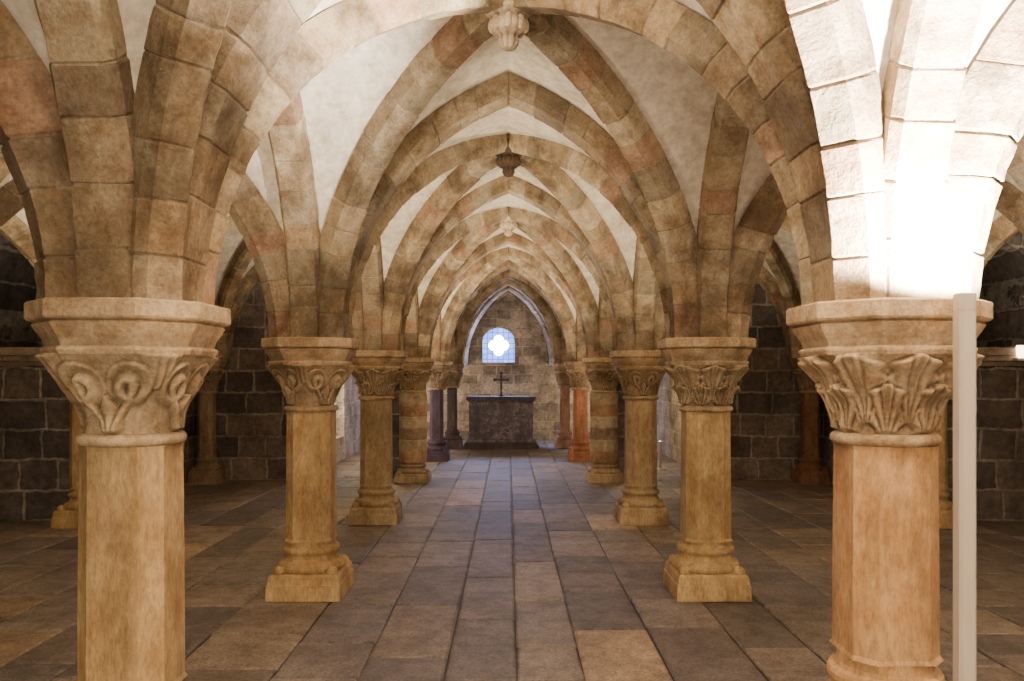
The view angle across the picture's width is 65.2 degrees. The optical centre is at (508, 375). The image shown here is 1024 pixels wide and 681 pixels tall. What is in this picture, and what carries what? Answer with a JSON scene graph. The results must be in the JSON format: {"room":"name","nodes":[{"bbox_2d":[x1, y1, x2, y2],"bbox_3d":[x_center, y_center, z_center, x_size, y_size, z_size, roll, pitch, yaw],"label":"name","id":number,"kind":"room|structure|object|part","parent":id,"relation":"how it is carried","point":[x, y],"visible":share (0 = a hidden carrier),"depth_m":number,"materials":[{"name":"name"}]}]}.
{"room":"church","nodes":[
{"label":"church","id":0,"kind":"room"},
{"bbox_2d":[0,233,70,520],"bbox_3d":[-5.975,-0.460,9.095,2.950,4.000,1.150,0,0,0],"label":"wall","id":1,"kind":"structure","parent":0,"point":[34,411],"depth_m":8.52,"materials":[{"name":"stone"}]},
{"bbox_2d":[0,215,36,267],"bbox_3d":[-5.775,-1.201,7.085,3.846,1.891,0.183,0,0,-44],"label":"trim","id":2,"kind":"structure","parent":1,"relation":"attached to","point":[15,230],"depth_m":7.91,"materials":[{"name":"stone"}]},
{"bbox_2d":[0,347,42,365],"bbox_3d":[-5.960,-0.205,8.460,2.880,0.190,0.160,0,0,0],"label":"trim","id":3,"kind":"structure","parent":1,"relation":"attached to","point":[9,356],"depth_m":8.42,"materials":[{"name":"stone"}]},
{"bbox_2d":[179,394,196,483],"bbox_3d":[-4.795,-0.460,10.825,0.350,4.000,2.250,0,0,0],"label":"wall","id":4,"kind":"structure","parent":0,"point":[190,444],"depth_m":11.62,"materials":[{"name":"stone"}]},
{"bbox_2d":[197,281,400,479],"bbox_3d":[-3.150,-0.460,12.085,3.200,4.000,0.450,0,0,0],"label":"wall","id":5,"kind":"structure","parent":0,"point":[251,416],"depth_m":11.86,"materials":[{"name":"stone"}]},
{"bbox_2d":[214,240,252,357],"bbox_3d":[-2.875,-1.201,10.105,0.184,1.891,4.232,0,0,-42],"label":"trim","id":6,"kind":"structure","parent":5,"relation":"attached to","point":[241,259],"depth_m":11.13,"materials":[{"name":"stone"}]},
{"bbox_2d":[225,265,259,358],"bbox_3d":[-2.875,-1.201,11.730,2.845,1.891,0.283,0,0,0],"label":"trim","id":7,"kind":"structure","parent":5,"relation":"attached to","point":[251,278],"depth_m":11.62,"materials":[{"name":"stone"}]},
{"bbox_2d":[432,313,440,360],"bbox_3d":[-1.355,-1.201,13.165,0.223,1.891,2.769,0,0,2],"label":"trim","id":8,"kind":"structure","parent":5,"relation":"attached to","point":[436,342],"depth_m":14.33,"materials":[{"name":"stone"}]},
{"bbox_2d":[429,247,576,361],"bbox_3d":[-0.045,-1.201,13.165,0.184,1.891,3.806,0,0,43],"label":"trim","id":9,"kind":"structure","parent":5,"relation":"attached to","point":[568,324],"depth_m":13.84,"materials":[{"name":"stone"}]},
{"bbox_2d":[226,215,403,350],"bbox_3d":[-2.875,-1.201,10.105,0.184,1.891,4.232,0,0,42],"label":"trim","id":10,"kind":"structure","parent":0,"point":[231,226],"depth_m":9.51,"materials":[{"name":"stone"}]},
{"bbox_2d":[336,374,360,462],"bbox_3d":[-3.225,-0.460,15.850,0.350,4.000,7.300,0,0,0],"label":"wall","id":11,"kind":"structure","parent":0,"point":[348,414],"depth_m":15.25,"materials":[{"name":"beige stone"}]},
{"bbox_2d":[334,398,336,434],"bbox_3d":[-3.240,0.520,14.075,0.120,1.140,1.430,0,0,0],"label":"window","id":12,"kind":"structure","parent":11,"relation":"in","point":[335,403],"depth_m":14.79,"materials":[{"name":"clear glass"}]},
{"bbox_2d":[425,295,591,439],"bbox_3d":[0.000,-0.460,19.625,6.600,4.000,0.550,0,0,0],"label":"wall","id":13,"kind":"structure","parent":0,"point":[531,374],"depth_m":19.35,"materials":[{"name":"beige stone"}]},
{"bbox_2d":[483,328,514,361],"bbox_3d":[-0.240,-0.750,19.610,0.900,0.940,0.080,0,0,0],"label":"window","id":14,"kind":"structure","parent":13,"relation":"in","point":[498,343],"depth_m":19.60,"materials":[{"name":"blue glass"}]},
{"bbox_3d":[-0.240,-0.750,19.650,0.720,0.720,0.001,0,0,0],"label":"pane","id":15,"kind":"part","parent":14,"relation":"part of","materials":[{"name":"white glass"}]},
{"bbox_2d":[475,290,537,328],"bbox_3d":[0.000,-1.201,19.200,2.295,1.891,0.263,0,0,0],"label":"trim","id":16,"kind":"structure","parent":13,"relation":"attached to","point":[508,292],"depth_m":19.09,"materials":[{"name":"stone"}]},
{"bbox_2d":[463,286,553,364],"bbox_3d":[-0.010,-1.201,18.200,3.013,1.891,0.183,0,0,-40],"label":"trim","id":17,"kind":"structure","parent":13,"relation":"attached to","point":[534,311],"depth_m":18.77,"materials":[{"name":"stone"}]},
{"bbox_2d":[0,440,1023,680],"bbox_3d":[0.200,1.552,8.650,15.600,0.035,23.700,0,0,0],"label":"floor","id":18,"kind":"structure","parent":0,"point":[507,564],"depth_m":5.73,"materials":[{"name":"stone"}]},
{"bbox_2d":[51,402,84,528],"bbox_3d":[-4.350,0.637,8.300,0.624,1.800,0.624,0,0,0],"label":"column","id":19,"kind":"structure","parent":18,"relation":"on","point":[65,516],"depth_m":8.14,"materials":[{"name":"stone"}]},
{"bbox_2d":[24,297,230,680],"bbox_3d":[-1.400,0.637,2.980,0.624,1.800,0.624,0,0,0],"label":"column","id":20,"kind":"structure","parent":18,"relation":"on","point":[131,369],"depth_m":2.83,"materials":[{"name":"stone"}]},
{"bbox_2d":[187,358,226,483],"bbox_3d":[-4.380,0.637,11.620,0.499,1.800,0.499,0,0,0],"label":"column","id":21,"kind":"structure","parent":18,"relation":"on","point":[207,470],"depth_m":11.51,"materials":[{"name":"stone"}]},
{"bbox_2d":[261,337,359,601],"bbox_3d":[-1.400,0.637,5.690,0.652,1.800,0.661,0,0,0],"label":"column","id":22,"kind":"structure","parent":18,"relation":"on","point":[311,372],"depth_m":5.53,"materials":[{"name":"stone"}]},
{"bbox_2d":[348,350,407,524],"bbox_3d":[-1.400,0.637,8.480,0.624,1.800,0.624,0,0,0],"label":"column","id":23,"kind":"structure","parent":18,"relation":"on","point":[376,373],"depth_m":8.32,"materials":[{"name":"stone"}]},
{"bbox_2d":[393,358,434,482],"bbox_3d":[-1.400,0.637,11.730,0.624,1.800,0.624,0,0,0],"label":"column","id":24,"kind":"structure","parent":18,"relation":"on","point":[413,381],"depth_m":11.54,"materials":[{"name":"stone"}]},
{"bbox_2d":[427,361,452,461],"bbox_3d":[-1.310,0.637,14.600,0.562,1.800,0.562,0,0,0],"label":"column","id":25,"kind":"structure","parent":18,"relation":"on","point":[437,450],"depth_m":14.48,"materials":[{"name":"stone"}]},
{"bbox_2d":[444,364,464,447],"bbox_3d":[-1.210,0.637,17.200,0.530,1.800,0.530,0,0,0],"label":"column","id":26,"kind":"structure","parent":18,"relation":"on","point":[452,437],"depth_m":17.09,"materials":[{"name":"stone"}]},
{"bbox_2d":[463,396,538,448],"bbox_3d":[-0.160,0.987,17.390,1.600,1.097,1.020,0,0,0],"label":"altar","id":27,"kind":"object","parent":18,"relation":"on","point":[495,422],"visible":0.99,"depth_m":17.02,"materials":[{"name":"stone"}]},
{"bbox_2d":[493,371,508,395],"bbox_3d":[-0.160,0.166,17.420,0.332,0.542,0.159,0,0,24],"label":"crucifix","id":28,"kind":"object","parent":27,"relation":"on","point":[501,372],"visible":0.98,"depth_m":17.41,"materials":[{"name":"brown metal"}]},
{"bbox_2d":[552,364,572,447],"bbox_3d":[1.210,0.637,17.200,0.530,1.800,0.530,0,0,0],"label":"column","id":29,"kind":"structure","parent":18,"relation":"on","point":[564,437],"depth_m":17.09,"materials":[{"name":"stone"}]},
{"bbox_2d":[564,361,589,461],"bbox_3d":[1.310,0.637,14.600,0.562,1.800,0.562,0,0,0],"label":"column","id":30,"kind":"structure","parent":18,"relation":"on","point":[579,450],"depth_m":14.47,"materials":[{"name":"stone"}]},
{"bbox_2d":[582,358,623,482],"bbox_3d":[1.400,0.637,11.730,0.624,1.800,0.624,0,0,0],"label":"column","id":31,"kind":"structure","parent":18,"relation":"on","point":[603,378],"depth_m":11.54,"materials":[{"name":"stone"}]},
{"bbox_2d":[609,350,668,524],"bbox_3d":[1.400,0.637,8.480,0.624,1.800,0.624,0,0,0],"label":"column","id":32,"kind":"structure","parent":18,"relation":"on","point":[640,373],"depth_m":8.32,"materials":[{"name":"stone"}]},
{"bbox_2d":[657,441,665,469],"bbox_3d":[2.500,1.304,13.200,0.198,0.464,0.198,0,0,0],"label":"floor lamp","id":33,"kind":"object","parent":18,"relation":"on","point":[660,442],"visible":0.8,"depth_m":13.18,"materials":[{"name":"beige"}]},
{"bbox_3d":[2.500,1.330,13.200,0.045,0.388,0.045,0,0,0],"label":"post","id":34,"kind":"part","parent":33,"relation":"part of","materials":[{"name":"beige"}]},
{"bbox_2d":[657,337,755,601],"bbox_3d":[1.400,0.637,5.690,0.624,1.800,0.624,0,0,0],"label":"column","id":35,"kind":"structure","parent":18,"relation":"on","point":[705,372],"depth_m":5.53,"materials":[{"name":"stone"}]},
{"bbox_2d":[790,358,829,483],"bbox_3d":[4.380,0.637,11.620,0.499,1.800,0.499,0,0,0],"label":"column","id":36,"kind":"structure","parent":18,"relation":"on","point":[809,470],"depth_m":11.51,"materials":[{"name":"stone"}]},
{"bbox_2d":[786,297,992,680],"bbox_3d":[1.400,0.637,2.980,0.624,1.800,0.624,0,0,0],"label":"column","id":37,"kind":"structure","parent":18,"relation":"on","point":[881,368],"depth_m":2.83,"materials":[{"name":"stone"}]},
{"bbox_2d":[934,404,952,528],"bbox_3d":[4.350,0.637,8.300,0.624,1.800,0.624,0,0,0],"label":"column","id":38,"kind":"structure","parent":18,"relation":"on","point":[945,506],"depth_m":8.14,"materials":[{"name":"stone"}]},
{"bbox_2d":[953,292,975,680],"bbox_3d":[1.425,0.637,2.500,0.238,1.797,0.238,0,0,0],"label":"floor lamp","id":39,"kind":"object","parent":18,"relation":"on","point":[964,303],"visible":1,"depth_m":2.48,"materials":[{"name":"beige"}]},
{"bbox_2d":[0,0,1023,329],"bbox_3d":[0.000,-1.185,8.350,14.400,1.849,21.700,0,0,0],"label":"ceiling","id":40,"kind":"structure","parent":0,"point":[677,103],"depth_m":5.11,"materials":[{"name":"paint"}]},
{"bbox_2d":[0,145,9,182],"bbox_3d":[-2.875,-1.201,5.690,2.845,1.891,0.284,0,0,0],"label":"trim","id":41,"kind":"structure","parent":40,"relation":"attached to","point":[4,171],"depth_m":5.72,"materials":[{"name":"stone"}]},
{"bbox_2d":[0,0,77,298],"bbox_3d":[-2.875,-1.201,1.605,3.889,1.891,0.183,0,0,-43],"label":"trim","id":42,"kind":"structure","parent":40,"relation":"attached to","point":[33,149],"depth_m":2.71,"materials":[{"name":"stone"}]},
{"bbox_2d":[34,0,134,296],"bbox_3d":[-1.400,-1.201,1.605,0.233,1.891,2.652,0,0,0],"label":"trim","id":43,"kind":"structure","parent":40,"relation":"attached to","point":[89,65],"depth_m":2.68,"materials":[{"name":"stone"}]},
{"bbox_2d":[130,0,232,300],"bbox_3d":[0.000,-1.201,1.605,3.784,1.891,0.182,0,0,44],"label":"trim","id":44,"kind":"structure","parent":40,"relation":"attached to","point":[183,41],"depth_m":2.69,"materials":[{"name":"stone"}]},
{"bbox_2d":[0,180,363,349],"bbox_3d":[-2.875,-1.201,7.085,3.915,1.891,0.183,0,0,-43],"label":"trim","id":45,"kind":"structure","parent":40,"relation":"attached to","point":[11,203],"depth_m":6.13,"materials":[{"name":"stone"}]},
{"bbox_2d":[229,172,289,337],"bbox_3d":[-2.875,-1.201,4.335,3.863,1.891,0.183,0,0,-43],"label":"trim","id":46,"kind":"structure","parent":40,"relation":"attached to","point":[261,232],"depth_m":5.39,"materials":[{"name":"stone"}]},
{"bbox_2d":[268,92,319,336],"bbox_3d":[-1.400,-1.201,4.335,0.233,1.891,2.613,0,0,0],"label":"trim","id":47,"kind":"structure","parent":40,"relation":"attached to","point":[288,136],"depth_m":5.30,"materials":[{"name":"stone"}]},
{"bbox_2d":[360,237,383,349],"bbox_3d":[-1.400,-1.201,7.085,0.233,1.891,2.690,0,0,0],"label":"trim","id":48,"kind":"structure","parent":40,"relation":"attached to","point":[372,281],"depth_m":8.18,"materials":[{"name":"stone"}]},
{"bbox_2d":[403,289,418,357],"bbox_3d":[-1.400,-1.201,10.105,0.234,1.891,3.134,0,0,0],"label":"trim","id":49,"kind":"structure","parent":40,"relation":"attached to","point":[410,339],"depth_m":11.42,"materials":[{"name":"stone"}]},
{"bbox_2d":[204,0,699,337],"bbox_3d":[0.000,-1.201,4.335,3.758,1.891,0.184,0,0,-44],"label":"rib","id":50,"kind":"structure","parent":40,"relation":"attached to","point":[324,38],"depth_m":4.44,"materials":[{"name":"stone"}]},
{"bbox_2d":[450,330,455,363],"bbox_3d":[-1.260,-1.201,15.900,0.223,1.891,2.509,0,0,2],"label":"trim","id":51,"kind":"structure","parent":40,"relation":"attached to","point":[453,346],"depth_m":16.97,"materials":[{"name":"stone"}]},
{"bbox_2d":[347,134,634,350],"bbox_3d":[0.000,-1.201,7.085,3.812,1.891,0.183,0,0,-45],"label":"trim","id":52,"kind":"structure","parent":40,"relation":"attached to","point":[556,180],"depth_m":7.43,"materials":[{"name":"stone"}]},
{"bbox_2d":[400,207,599,357],"bbox_3d":[0.000,-1.201,10.105,0.183,1.891,4.137,0,0,41],"label":"trim","id":53,"kind":"structure","parent":40,"relation":"attached to","point":[584,297],"depth_m":10.61,"materials":[{"name":"stone"}]},
{"bbox_2d":[456,260,559,322],"bbox_3d":[0.000,-1.201,14.600,2.526,1.891,0.262,0,0,0],"label":"trim","id":54,"kind":"structure","parent":40,"relation":"attached to","point":[507,265],"depth_m":14.49,"materials":[{"name":"stone"}]},
{"bbox_2d":[182,0,834,302],"bbox_3d":[0.000,-1.201,2.980,2.700,1.891,0.284,0,0,0],"label":"arch","id":55,"kind":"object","parent":40,"relation":"attached to","point":[256,33],"depth_m":2.92,"materials":[{"name":"stone"}]},
{"bbox_2d":[398,176,618,350],"bbox_3d":[0.000,-1.201,8.480,2.700,1.891,0.283,0,0,0],"label":"trim","id":56,"kind":"structure","parent":40,"relation":"attached to","point":[515,186],"depth_m":8.36,"materials":[{"name":"stone"}]},
{"bbox_2d":[429,232,587,353],"bbox_3d":[0.000,-1.201,11.730,2.700,1.891,0.283,0,0,0],"label":"trim","id":57,"kind":"structure","parent":40,"relation":"attached to","point":[500,240],"depth_m":11.60,"materials":[{"name":"stone"}]},
{"bbox_2d":[342,72,674,337],"bbox_3d":[0.000,-1.201,5.690,2.700,1.891,0.284,0,0,0],"label":"trim","id":58,"kind":"structure","parent":40,"relation":"attached to","point":[508,89],"depth_m":5.57,"materials":[{"name":"stone"}]},
{"bbox_2d":[485,0,531,51],"bbox_3d":[0.000,-1.915,4.335,0.268,0.300,0.268,0,0,0],"label":"boss","id":59,"kind":"object","parent":40,"relation":"attached to","point":[508,24],"visible":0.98,"depth_m":4.27,"materials":[{"name":"stone"}]},
{"bbox_2d":[495,138,521,176],"bbox_3d":[0.000,-1.915,7.085,0.268,0.300,0.268,0,0,0],"label":"boss","id":60,"kind":"object","parent":40,"relation":"attached to","point":[508,160],"visible":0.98,"depth_m":7.01,"materials":[{"name":"stone"}]},
{"bbox_2d":[499,216,517,236],"bbox_3d":[0.000,-1.915,10.105,0.268,0.300,0.268,0,0,0],"label":"boss","id":61,"kind":"object","parent":40,"relation":"attached to","point":[508,225],"visible":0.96,"depth_m":10.04,"materials":[{"name":"stone"}]},
{"bbox_2d":[450,270,567,363],"bbox_3d":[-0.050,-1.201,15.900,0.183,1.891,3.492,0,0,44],"label":"trim","id":62,"kind":"structure","parent":40,"relation":"attached to","point":[542,305],"depth_m":16.61,"materials":[{"name":"stone"}]},
{"bbox_2d":[475,279,542,316],"bbox_3d":[0.000,-1.201,17.200,2.334,1.891,0.263,0,0,0],"label":"trim","id":63,"kind":"structure","parent":40,"relation":"attached to","point":[508,282],"depth_m":17.09,"materials":[{"name":"stone"}]},
{"bbox_2d":[418,207,617,357],"bbox_3d":[0.000,-1.201,10.105,0.183,1.891,4.137,0,0,-41],"label":"trim","id":64,"kind":"structure","parent":40,"relation":"attached to","point":[432,297],"depth_m":10.62,"materials":[{"name":"stone"}]},
{"bbox_2d":[382,134,669,350],"bbox_3d":[0.000,-1.201,7.085,3.812,1.891,0.183,0,0,45],"label":"trim","id":65,"kind":"structure","parent":40,"relation":"attached to","point":[465,176],"depth_m":7.42,"materials":[{"name":"stone"}]},
{"bbox_2d":[561,329,566,363],"bbox_3d":[1.260,-1.201,15.900,0.223,1.891,2.509,0,0,-2],"label":"trim","id":66,"kind":"structure","parent":40,"relation":"attached to","point":[563,344],"depth_m":16.97,"materials":[{"name":"stone"}]},
{"bbox_2d":[318,0,812,337],"bbox_3d":[0.000,-1.201,4.335,3.758,1.891,0.183,0,0,44],"label":"rib","id":67,"kind":"structure","parent":40,"relation":"attached to","point":[677,29],"depth_m":4.44,"materials":[{"name":"stone"}]},
{"bbox_2d":[598,290,612,357],"bbox_3d":[1.400,-1.201,10.105,0.233,1.891,3.134,0,0,0],"label":"trim","id":68,"kind":"structure","parent":40,"relation":"attached to","point":[605,331],"depth_m":11.42,"materials":[{"name":"stone"}]},
{"bbox_2d":[633,238,656,349],"bbox_3d":[1.400,-1.201,7.085,0.233,1.891,2.690,0,0,0],"label":"trim","id":69,"kind":"structure","parent":40,"relation":"attached to","point":[644,280],"depth_m":8.19,"materials":[{"name":"stone"}]},
{"bbox_2d":[697,91,748,336],"bbox_3d":[1.400,-1.201,4.335,0.233,1.891,2.613,0,0,0],"label":"trim","id":70,"kind":"structure","parent":40,"relation":"attached to","point":[728,136],"depth_m":5.29,"materials":[{"name":"stone"}]},
{"bbox_2d":[727,173,787,337],"bbox_3d":[2.875,-1.201,4.335,3.863,1.891,0.183,0,0,43],"label":"trim","id":71,"kind":"structure","parent":40,"relation":"attached to","point":[766,213],"depth_m":5.39,"materials":[{"name":"stone"}]},
{"bbox_2d":[783,0,886,300],"bbox_3d":[0.000,-1.201,1.605,3.784,1.891,0.183,0,0,-44],"label":"trim","id":72,"kind":"structure","parent":40,"relation":"attached to","point":[833,38],"depth_m":2.69,"materials":[{"name":"stone"}]},
{"bbox_2d":[653,180,1023,349],"bbox_3d":[2.875,-1.201,7.085,3.915,1.891,0.182,0,0,43],"label":"trim","id":73,"kind":"structure","parent":40,"relation":"attached to","point":[1010,203],"depth_m":6.10,"materials":[{"name":"stone"}]},
{"bbox_2d":[882,0,982,296],"bbox_3d":[1.400,-1.201,1.605,0.233,1.891,2.652,0,0,0],"label":"trim","id":74,"kind":"structure","parent":40,"relation":"attached to","point":[931,40],"depth_m":2.68,"materials":[{"name":"stone"}]},
{"bbox_2d":[940,0,1023,298],"bbox_3d":[2.875,-1.201,1.605,3.889,1.891,0.184,0,0,43],"label":"trim","id":75,"kind":"structure","parent":40,"relation":"attached to","point":[990,112],"depth_m":2.70,"materials":[{"name":"stone"}]},
{"bbox_2d":[1006,134,1023,191],"bbox_3d":[2.875,-1.201,5.690,2.845,1.891,0.284,0,0,0],"label":"trim","id":76,"kind":"structure","parent":40,"relation":"attached to","point":[1015,169],"depth_m":5.67,"materials":[{"name":"stone"}]},
{"bbox_2d":[656,373,681,462],"bbox_3d":[3.225,-0.460,15.850,0.350,4.000,7.300,0,0,0],"label":"wall","id":77,"kind":"structure","parent":0,"point":[668,414],"depth_m":15.25,"materials":[{"name":"beige stone"}]},
{"bbox_2d":[616,282,819,479],"bbox_3d":[3.150,-0.460,12.085,3.200,4.000,0.450,0,0,0],"label":"wall","id":78,"kind":"structure","parent":0,"point":[765,416],"depth_m":11.86,"materials":[{"name":"stone"}]},
{"bbox_2d":[440,247,587,361],"bbox_3d":[0.045,-1.201,13.165,0.183,1.891,3.806,0,0,-43],"label":"trim","id":79,"kind":"structure","parent":78,"relation":"attached to","point":[472,281],"depth_m":13.83,"materials":[{"name":"stone"}]},
{"bbox_2d":[576,313,584,360],"bbox_3d":[1.355,-1.201,13.165,0.223,1.891,2.769,0,0,-2],"label":"trim","id":80,"kind":"structure","parent":78,"relation":"attached to","point":[580,342],"depth_m":14.33,"materials":[{"name":"stone"}]},
{"bbox_2d":[613,216,791,350],"bbox_3d":[2.874,-1.201,10.104,0.183,1.891,4.232,0,0,-42],"label":"trim","id":81,"kind":"structure","parent":78,"relation":"attached to","point":[785,226],"depth_m":9.51,"materials":[{"name":"stone"}]},
{"bbox_2d":[757,266,791,358],"bbox_3d":[2.875,-1.201,11.730,2.845,1.891,0.284,0,0,0],"label":"trim","id":82,"kind":"structure","parent":78,"relation":"attached to","point":[766,280],"depth_m":11.62,"materials":[{"name":"stone"}]},
{"bbox_2d":[765,240,802,357],"bbox_3d":[2.875,-1.201,10.105,0.183,1.891,4.232,0,0,42],"label":"trim","id":83,"kind":"structure","parent":78,"relation":"attached to","point":[776,261],"depth_m":11.13,"materials":[{"name":"stone"}]},
{"bbox_2d":[820,396,836,483],"bbox_3d":[4.795,-0.460,10.825,0.350,4.000,2.250,0,0,0],"label":"wall","id":84,"kind":"structure","parent":0,"point":[826,444],"depth_m":11.62,"materials":[{"name":"stone"}]},
{"bbox_2d":[946,231,1023,520],"bbox_3d":[5.975,-0.460,9.095,2.950,4.000,1.150,0,0,0],"label":"wall","id":85,"kind":"structure","parent":0,"point":[999,389],"depth_m":8.52,"materials":[{"name":"stone"}]},
{"bbox_2d":[980,215,1018,267],"bbox_3d":[5.775,-1.201,7.085,3.846,1.891,0.183,0,0,44],"label":"trim","id":86,"kind":"structure","parent":85,"relation":"attached to","point":[1002,229],"depth_m":7.91,"materials":[{"name":"stone"}]},
{"bbox_2d":[976,347,1023,365],"bbox_3d":[5.960,-0.205,8.460,2.880,0.190,0.160,0,0,0],"label":"trim","id":87,"kind":"structure","parent":85,"relation":"attached to","point":[994,356],"depth_m":8.42,"materials":[{"name":"stone"}]},
{"bbox_2d":[1013,345,1023,360],"bbox_3d":[5.360,-0.240,8.395,0.100,0.160,0.170,0,0,0],"label":"wall lamp","id":88,"kind":"object","parent":85,"relation":"attached to","point":[1019,348],"visible":1,"depth_m":8.34,"materials":[{"name":"beige"}]},
{"bbox_3d":[5.360,-0.255,8.360,0.100,0.130,0.100,0,0,0],"label":"lamp shade","id":89,"kind":"part","parent":88,"relation":"part of","materials":[{"name":"beige"}]}
]}

